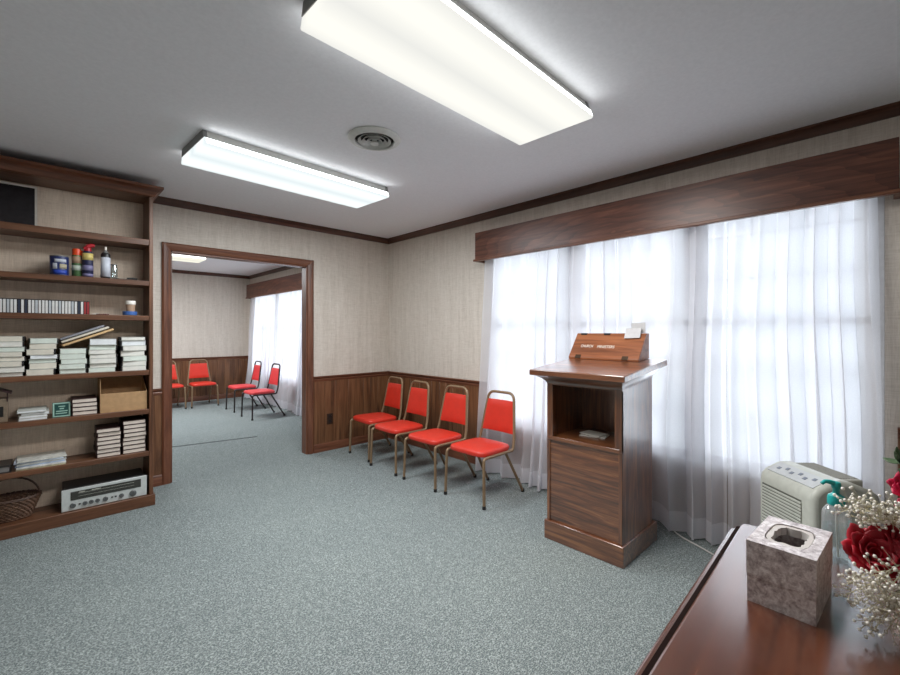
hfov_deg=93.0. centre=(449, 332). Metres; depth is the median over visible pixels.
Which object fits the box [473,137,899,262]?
window valance
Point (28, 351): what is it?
booklet
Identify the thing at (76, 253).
spray can
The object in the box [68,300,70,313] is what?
cassette
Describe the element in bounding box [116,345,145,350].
booklet
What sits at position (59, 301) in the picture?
cassette
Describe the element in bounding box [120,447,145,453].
book
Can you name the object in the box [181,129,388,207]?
ceiling light
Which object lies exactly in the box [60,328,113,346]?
book
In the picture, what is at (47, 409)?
booklet
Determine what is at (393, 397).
chair
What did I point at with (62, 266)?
label
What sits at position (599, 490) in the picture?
lectern
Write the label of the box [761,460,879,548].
air purifier
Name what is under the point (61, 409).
plaque
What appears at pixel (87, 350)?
booklet
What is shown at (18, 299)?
cassette
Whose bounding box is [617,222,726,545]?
sheer curtain
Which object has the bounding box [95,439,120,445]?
book
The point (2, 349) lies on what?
booklet
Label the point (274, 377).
chair
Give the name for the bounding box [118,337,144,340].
booklet
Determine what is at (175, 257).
ceiling light
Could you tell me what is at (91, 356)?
booklet
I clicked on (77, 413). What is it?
book
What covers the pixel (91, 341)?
booklet
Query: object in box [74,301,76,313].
cassette
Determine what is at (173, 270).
trim
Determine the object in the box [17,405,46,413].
booklet
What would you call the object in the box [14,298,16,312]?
cassette
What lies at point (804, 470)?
vent
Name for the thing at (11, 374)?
booklet
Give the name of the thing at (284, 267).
trim
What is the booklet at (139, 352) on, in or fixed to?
on the booklet at (120, 358)
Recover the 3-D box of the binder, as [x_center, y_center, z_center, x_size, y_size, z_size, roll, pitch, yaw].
[-2.923,0.865,2.710,0.200,0.046,0.190,0,0,-44]
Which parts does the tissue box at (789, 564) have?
plate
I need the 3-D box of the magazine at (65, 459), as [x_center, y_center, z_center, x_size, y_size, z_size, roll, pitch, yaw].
[-2.749,0.874,2.877,0.237,0.009,0.202,0,0,-44]
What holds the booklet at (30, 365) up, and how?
on the booklet at (32, 372)
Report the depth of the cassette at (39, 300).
2.83 m
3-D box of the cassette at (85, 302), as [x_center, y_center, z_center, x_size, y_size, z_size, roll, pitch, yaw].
[-2.577,-0.172,3.013,0.016,0.094,0.067,0,0,-44]
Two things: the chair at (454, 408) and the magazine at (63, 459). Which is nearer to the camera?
the magazine at (63, 459)
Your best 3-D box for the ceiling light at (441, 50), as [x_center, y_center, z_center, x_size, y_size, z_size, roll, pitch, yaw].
[0.090,-1.100,1.802,0.448,0.088,1.306,0,0,45]
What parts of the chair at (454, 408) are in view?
leg, seat, leg, leg, seat frame, frame, backrest, leg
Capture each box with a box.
[97,375,146,412]
[569,333,648,361]
[746,516,832,626]
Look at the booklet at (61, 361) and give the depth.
2.92 m
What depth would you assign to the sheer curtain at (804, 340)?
2.36 m
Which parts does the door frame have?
casing, head casing, casing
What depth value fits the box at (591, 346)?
2.82 m
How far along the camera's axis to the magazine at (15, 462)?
2.81 m
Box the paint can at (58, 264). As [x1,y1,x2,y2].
[49,255,68,274]
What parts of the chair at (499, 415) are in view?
leg, seat, seat frame, leg, leg, frame, backrest, leg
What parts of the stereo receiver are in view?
casing, knob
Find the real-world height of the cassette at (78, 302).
0.094 m
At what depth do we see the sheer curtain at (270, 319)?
7.63 m
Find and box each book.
[70,394,96,403]
[71,401,96,407]
[71,405,96,411]
[71,410,96,415]
[93,445,120,453]
[94,433,120,441]
[94,441,120,449]
[95,422,120,433]
[95,429,120,437]
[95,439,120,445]
[95,451,120,457]
[119,415,145,424]
[119,422,145,429]
[120,426,145,433]
[120,435,145,441]
[120,439,144,445]
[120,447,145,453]
[121,431,146,437]
[121,442,145,449]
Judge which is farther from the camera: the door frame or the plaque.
the door frame
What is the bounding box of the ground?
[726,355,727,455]
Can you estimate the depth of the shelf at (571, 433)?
2.66 m
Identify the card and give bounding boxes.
[624,328,641,338]
[631,322,645,332]
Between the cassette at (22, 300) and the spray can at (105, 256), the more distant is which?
the spray can at (105, 256)
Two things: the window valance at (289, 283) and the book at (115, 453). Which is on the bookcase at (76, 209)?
the book at (115, 453)
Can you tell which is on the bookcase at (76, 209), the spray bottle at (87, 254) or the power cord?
the spray bottle at (87, 254)
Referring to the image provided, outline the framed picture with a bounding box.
[0,181,36,225]
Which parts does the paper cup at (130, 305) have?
cup lid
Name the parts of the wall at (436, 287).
baseboard, chair rail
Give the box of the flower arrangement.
[831,447,899,645]
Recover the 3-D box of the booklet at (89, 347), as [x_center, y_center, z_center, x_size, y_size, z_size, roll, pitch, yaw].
[-2.531,0.107,3.105,0.156,0.034,0.212,0,0,-43]
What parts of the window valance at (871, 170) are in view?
moulding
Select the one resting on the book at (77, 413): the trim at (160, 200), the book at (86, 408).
the book at (86, 408)
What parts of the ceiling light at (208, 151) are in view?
plate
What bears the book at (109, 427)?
on the book at (114, 432)
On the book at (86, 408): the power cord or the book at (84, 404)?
the book at (84, 404)
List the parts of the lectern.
post, panel, rail, rail, panel, cove moulding, panel, post, panel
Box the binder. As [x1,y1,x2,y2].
[0,459,12,473]
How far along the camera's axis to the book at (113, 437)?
3.05 m
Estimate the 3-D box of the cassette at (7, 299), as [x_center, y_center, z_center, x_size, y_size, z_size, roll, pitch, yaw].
[-2.847,-0.172,2.753,0.016,0.094,0.067,0,0,-44]
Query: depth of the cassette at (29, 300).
2.80 m
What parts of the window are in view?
frame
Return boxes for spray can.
[72,248,81,275]
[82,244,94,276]
[101,247,110,277]
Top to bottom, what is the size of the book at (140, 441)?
0.029 m
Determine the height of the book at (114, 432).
0.028 m
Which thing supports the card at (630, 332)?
in the box at (591, 346)
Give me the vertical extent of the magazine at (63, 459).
0.009 m
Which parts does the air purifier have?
control panel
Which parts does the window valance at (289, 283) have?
moulding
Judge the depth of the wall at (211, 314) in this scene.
8.22 m
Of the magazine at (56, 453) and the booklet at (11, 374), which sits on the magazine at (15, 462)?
the magazine at (56, 453)
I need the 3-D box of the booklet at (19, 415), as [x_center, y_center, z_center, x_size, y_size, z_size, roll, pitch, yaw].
[-2.790,0.549,2.854,0.202,0.016,0.136,0,0,44]
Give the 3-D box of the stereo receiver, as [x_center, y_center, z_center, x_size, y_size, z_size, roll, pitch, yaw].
[-2.514,1.139,3.110,0.472,0.150,0.250,0,0,-43]
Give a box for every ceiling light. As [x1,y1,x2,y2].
[172,254,205,262]
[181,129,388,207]
[301,0,592,144]
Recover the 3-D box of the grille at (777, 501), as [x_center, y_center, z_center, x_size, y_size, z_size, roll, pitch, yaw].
[1.571,0.869,2.026,0.177,0.235,0.182,0,0,-44]
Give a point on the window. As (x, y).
(881, 200)
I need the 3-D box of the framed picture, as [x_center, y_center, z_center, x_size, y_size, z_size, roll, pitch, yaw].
[-2.940,-0.847,2.826,0.300,0.304,0.049,0,0,-44]
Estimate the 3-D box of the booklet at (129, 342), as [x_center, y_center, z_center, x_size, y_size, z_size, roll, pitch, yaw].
[-2.406,0.080,3.228,0.151,0.038,0.212,0,0,-42]
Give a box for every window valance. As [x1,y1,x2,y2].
[246,273,301,298]
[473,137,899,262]
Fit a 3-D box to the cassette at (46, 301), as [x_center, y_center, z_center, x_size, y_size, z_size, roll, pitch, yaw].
[-2.718,-0.172,2.877,0.016,0.094,0.067,0,0,-44]
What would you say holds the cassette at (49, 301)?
on the bookcase at (76, 209)
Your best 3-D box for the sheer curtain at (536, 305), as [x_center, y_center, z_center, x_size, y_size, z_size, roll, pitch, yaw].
[0.734,0.289,3.547,0.209,1.993,1.310,0,0,-44]
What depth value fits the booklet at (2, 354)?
2.71 m
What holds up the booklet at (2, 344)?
on the booklet at (2, 349)
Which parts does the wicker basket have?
handle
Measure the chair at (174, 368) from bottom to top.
0.806 m
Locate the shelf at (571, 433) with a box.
[554,427,614,447]
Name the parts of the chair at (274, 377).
leg, leg, seat, seat frame, leg, backrest, frame, leg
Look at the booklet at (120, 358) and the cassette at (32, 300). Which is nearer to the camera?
the cassette at (32, 300)
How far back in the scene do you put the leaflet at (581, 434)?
2.68 m
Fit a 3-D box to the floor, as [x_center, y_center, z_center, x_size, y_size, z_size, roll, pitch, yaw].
[-1.844,1.319,2.959,5.050,0.054,11.620,0,0,-44]
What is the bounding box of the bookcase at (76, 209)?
[0,155,163,540]
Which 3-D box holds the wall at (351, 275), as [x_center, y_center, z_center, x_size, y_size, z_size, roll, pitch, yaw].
[-2.512,0.076,3.623,4.810,2.440,0.136,0,0,-44]
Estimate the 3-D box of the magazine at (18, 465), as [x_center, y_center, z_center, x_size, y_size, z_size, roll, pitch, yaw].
[-2.756,0.854,2.881,0.202,0.009,0.237,0,0,44]
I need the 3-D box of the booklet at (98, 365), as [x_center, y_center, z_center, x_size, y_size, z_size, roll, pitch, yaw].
[-2.541,0.234,3.107,0.212,0.029,0.150,0,0,44]
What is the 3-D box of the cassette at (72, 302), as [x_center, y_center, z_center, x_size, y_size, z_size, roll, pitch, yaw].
[-2.625,-0.172,2.969,0.016,0.094,0.067,0,0,-44]
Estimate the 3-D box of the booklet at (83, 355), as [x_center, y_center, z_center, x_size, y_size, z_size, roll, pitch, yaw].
[-2.647,0.165,2.994,0.138,0.035,0.212,0,0,-43]
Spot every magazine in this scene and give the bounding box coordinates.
[14,457,63,464]
[15,459,64,467]
[16,459,65,469]
[16,462,65,470]
[17,449,66,463]
[17,456,65,466]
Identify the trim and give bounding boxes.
[153,196,387,243]
[172,269,248,278]
[248,266,295,278]
[388,101,899,243]
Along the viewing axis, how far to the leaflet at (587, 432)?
2.71 m
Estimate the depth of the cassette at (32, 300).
2.81 m
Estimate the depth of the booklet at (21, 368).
2.71 m
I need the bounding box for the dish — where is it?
[122,311,136,314]
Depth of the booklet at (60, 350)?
2.92 m
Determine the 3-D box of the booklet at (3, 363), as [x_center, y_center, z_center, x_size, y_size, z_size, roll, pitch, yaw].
[-2.878,0.201,2.752,0.185,0.034,0.212,0,0,-44]
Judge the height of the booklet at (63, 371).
0.030 m
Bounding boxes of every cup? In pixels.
[125,301,135,310]
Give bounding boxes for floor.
[0,397,719,674]
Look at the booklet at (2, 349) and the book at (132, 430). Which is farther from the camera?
the book at (132, 430)
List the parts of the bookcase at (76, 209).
shelf, shelf, shelf, shelf, shelf, shelf, crown, panel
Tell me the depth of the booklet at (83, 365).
2.92 m
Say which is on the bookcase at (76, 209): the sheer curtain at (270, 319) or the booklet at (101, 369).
the booklet at (101, 369)
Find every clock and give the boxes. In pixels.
[0,388,11,422]
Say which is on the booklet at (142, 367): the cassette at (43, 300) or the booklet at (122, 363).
the booklet at (122, 363)
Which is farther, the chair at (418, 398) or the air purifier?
the chair at (418, 398)
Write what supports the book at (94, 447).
on the book at (115, 453)
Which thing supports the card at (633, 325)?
in the box at (591, 346)
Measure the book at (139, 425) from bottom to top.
0.029 m
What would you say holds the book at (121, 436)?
on the book at (140, 441)
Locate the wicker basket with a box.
[0,477,41,523]
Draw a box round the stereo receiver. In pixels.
[61,468,146,512]
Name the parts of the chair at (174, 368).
backrest, frame, seat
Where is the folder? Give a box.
[60,325,103,339]
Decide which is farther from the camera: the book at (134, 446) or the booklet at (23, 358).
the book at (134, 446)
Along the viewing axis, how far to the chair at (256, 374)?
7.18 m
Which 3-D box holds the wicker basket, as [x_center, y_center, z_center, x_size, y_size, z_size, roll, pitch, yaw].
[-2.862,1.079,2.776,0.306,0.269,0.220,0,0,-44]
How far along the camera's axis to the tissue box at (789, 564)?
0.83 m
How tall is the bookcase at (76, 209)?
2.385 m
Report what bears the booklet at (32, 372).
on the bookcase at (76, 209)
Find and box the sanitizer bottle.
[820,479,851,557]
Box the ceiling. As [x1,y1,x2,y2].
[0,0,899,275]
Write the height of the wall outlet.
0.116 m
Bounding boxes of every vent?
[348,126,400,150]
[797,463,862,486]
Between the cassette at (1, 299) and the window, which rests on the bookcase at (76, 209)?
the cassette at (1, 299)
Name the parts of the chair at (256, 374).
seat, backrest, frame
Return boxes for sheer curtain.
[244,292,291,408]
[287,290,301,415]
[475,239,616,490]
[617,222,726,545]
[727,197,883,531]
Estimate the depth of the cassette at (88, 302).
3.00 m
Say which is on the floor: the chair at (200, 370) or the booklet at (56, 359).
the chair at (200, 370)
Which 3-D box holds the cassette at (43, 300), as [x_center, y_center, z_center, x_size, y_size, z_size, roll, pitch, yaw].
[-2.728,-0.172,2.864,0.016,0.094,0.067,0,0,-44]
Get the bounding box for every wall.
[153,203,388,486]
[172,273,249,403]
[250,116,899,533]
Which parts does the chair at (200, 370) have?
leg, backrest, frame, seat, leg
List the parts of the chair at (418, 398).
leg, leg, seat, leg, seat frame, backrest, frame, leg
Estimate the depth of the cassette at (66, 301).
2.92 m
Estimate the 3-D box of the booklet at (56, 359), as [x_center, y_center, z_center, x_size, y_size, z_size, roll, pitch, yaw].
[-2.762,0.189,2.893,0.212,0.026,0.140,0,0,44]
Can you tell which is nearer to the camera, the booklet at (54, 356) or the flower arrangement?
the flower arrangement
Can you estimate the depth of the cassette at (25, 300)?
2.78 m
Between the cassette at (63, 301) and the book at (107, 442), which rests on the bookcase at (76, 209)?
the cassette at (63, 301)
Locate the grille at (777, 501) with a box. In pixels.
[761,482,800,523]
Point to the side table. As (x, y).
(715, 629)
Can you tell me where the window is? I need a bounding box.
[616,196,884,501]
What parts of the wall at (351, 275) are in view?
chair rail, baseboard, chair rail, baseboard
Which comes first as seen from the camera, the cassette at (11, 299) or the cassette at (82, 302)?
the cassette at (11, 299)
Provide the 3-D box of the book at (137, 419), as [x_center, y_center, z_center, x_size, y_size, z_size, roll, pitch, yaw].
[-2.404,0.664,3.229,0.138,0.029,0.210,0,0,-44]
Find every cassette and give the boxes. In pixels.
[0,298,2,311]
[3,298,5,312]
[6,298,9,312]
[10,298,13,312]
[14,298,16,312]
[17,298,20,312]
[21,299,23,312]
[24,299,27,312]
[28,299,30,312]
[31,299,34,312]
[35,299,37,312]
[38,299,41,312]
[42,299,44,312]
[45,300,47,312]
[48,300,51,313]
[52,300,54,313]
[55,300,57,313]
[58,300,61,313]
[62,300,64,313]
[65,300,67,313]
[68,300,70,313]
[71,301,73,313]
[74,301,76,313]
[77,301,80,313]
[81,301,83,313]
[84,301,86,313]
[87,301,89,313]
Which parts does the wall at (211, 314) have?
baseboard, chair rail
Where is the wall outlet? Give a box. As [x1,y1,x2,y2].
[327,413,332,423]
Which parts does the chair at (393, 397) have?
leg, leg, seat, leg, frame, backrest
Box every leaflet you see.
[579,430,608,436]
[579,433,609,438]
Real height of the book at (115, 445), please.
0.028 m
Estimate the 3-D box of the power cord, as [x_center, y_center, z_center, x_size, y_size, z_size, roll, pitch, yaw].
[1.522,1.290,2.535,0.048,0.009,0.602,0,0,-14]
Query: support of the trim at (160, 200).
attached to the wall at (351, 275)
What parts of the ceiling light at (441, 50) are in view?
plate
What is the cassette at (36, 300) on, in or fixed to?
on the bookcase at (76, 209)
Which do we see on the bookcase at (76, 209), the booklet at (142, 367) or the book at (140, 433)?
the booklet at (142, 367)
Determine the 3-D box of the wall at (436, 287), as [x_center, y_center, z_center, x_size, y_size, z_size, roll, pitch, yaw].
[-0.089,0.076,4.650,0.176,2.440,11.620,0,0,-44]
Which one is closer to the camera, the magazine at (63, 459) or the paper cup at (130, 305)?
the magazine at (63, 459)
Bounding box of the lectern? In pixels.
[529,359,666,568]
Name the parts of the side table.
edge moulding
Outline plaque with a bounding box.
[52,402,70,417]
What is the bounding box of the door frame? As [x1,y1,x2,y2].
[162,242,313,484]
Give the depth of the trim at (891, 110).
2.78 m
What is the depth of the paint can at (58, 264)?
2.86 m
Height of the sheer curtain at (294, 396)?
1.993 m
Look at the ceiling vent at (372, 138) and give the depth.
2.49 m
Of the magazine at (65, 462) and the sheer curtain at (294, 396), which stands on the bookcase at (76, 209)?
the magazine at (65, 462)
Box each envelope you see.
[60,326,108,342]
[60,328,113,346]
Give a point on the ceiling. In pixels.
(119, 89)
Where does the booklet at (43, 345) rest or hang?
on the booklet at (28, 351)
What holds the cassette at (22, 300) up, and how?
on the bookcase at (76, 209)
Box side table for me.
[634,524,899,674]
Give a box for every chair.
[172,361,186,408]
[186,359,218,407]
[225,361,265,412]
[241,363,284,420]
[349,376,409,461]
[369,380,433,475]
[402,385,476,492]
[444,390,523,509]
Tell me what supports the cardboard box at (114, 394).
on the bookcase at (76, 209)
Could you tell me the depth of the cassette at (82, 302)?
2.98 m
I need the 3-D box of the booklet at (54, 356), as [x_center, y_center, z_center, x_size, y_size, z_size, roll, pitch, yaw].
[-2.750,0.162,2.889,0.212,0.026,0.140,0,0,44]
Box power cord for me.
[674,531,713,554]
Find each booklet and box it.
[0,336,25,341]
[0,342,23,346]
[0,346,25,351]
[0,352,22,356]
[0,355,25,361]
[0,361,23,366]
[0,365,24,372]
[0,372,24,376]
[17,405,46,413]
[18,414,46,418]
[18,416,46,421]
[21,407,48,415]
[26,349,55,354]
[26,368,55,375]
[27,358,57,362]
[28,338,58,343]
[28,362,56,369]
[29,343,56,348]
[29,354,58,358]
[58,347,85,353]
[58,358,86,363]
[58,363,86,369]
[58,368,86,373]
[59,353,85,358]
[86,349,115,353]
[86,363,115,367]
[87,345,116,349]
[87,358,117,363]
[87,367,114,372]
[88,354,116,358]
[89,338,116,344]
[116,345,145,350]
[117,355,146,360]
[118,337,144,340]
[118,340,145,345]
[119,350,144,355]
[119,360,146,365]
[119,365,145,370]
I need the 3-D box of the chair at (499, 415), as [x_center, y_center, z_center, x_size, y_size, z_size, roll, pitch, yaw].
[0.284,0.893,3.439,0.522,0.806,0.441,0,0,-44]
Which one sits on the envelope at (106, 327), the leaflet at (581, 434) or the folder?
the folder
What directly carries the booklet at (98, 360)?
on the booklet at (98, 365)
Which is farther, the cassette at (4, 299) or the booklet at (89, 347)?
the booklet at (89, 347)
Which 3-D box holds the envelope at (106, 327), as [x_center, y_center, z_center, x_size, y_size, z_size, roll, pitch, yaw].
[-2.602,0.015,3.042,0.256,0.116,0.200,0,0,-44]
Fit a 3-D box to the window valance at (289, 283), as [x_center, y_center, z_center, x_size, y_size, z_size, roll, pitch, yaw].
[-2.715,-0.805,7.194,0.146,0.272,3.756,0,0,-44]
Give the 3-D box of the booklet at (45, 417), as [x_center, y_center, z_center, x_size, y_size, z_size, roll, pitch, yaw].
[-2.789,0.565,2.854,0.136,0.015,0.202,0,0,-45]
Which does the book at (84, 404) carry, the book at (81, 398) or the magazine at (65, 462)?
the book at (81, 398)
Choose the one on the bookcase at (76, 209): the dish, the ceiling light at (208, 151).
the dish
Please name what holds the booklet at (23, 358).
on the booklet at (3, 363)
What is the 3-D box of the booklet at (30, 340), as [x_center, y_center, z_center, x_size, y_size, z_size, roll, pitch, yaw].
[-2.750,0.056,2.886,0.212,0.035,0.140,0,0,43]

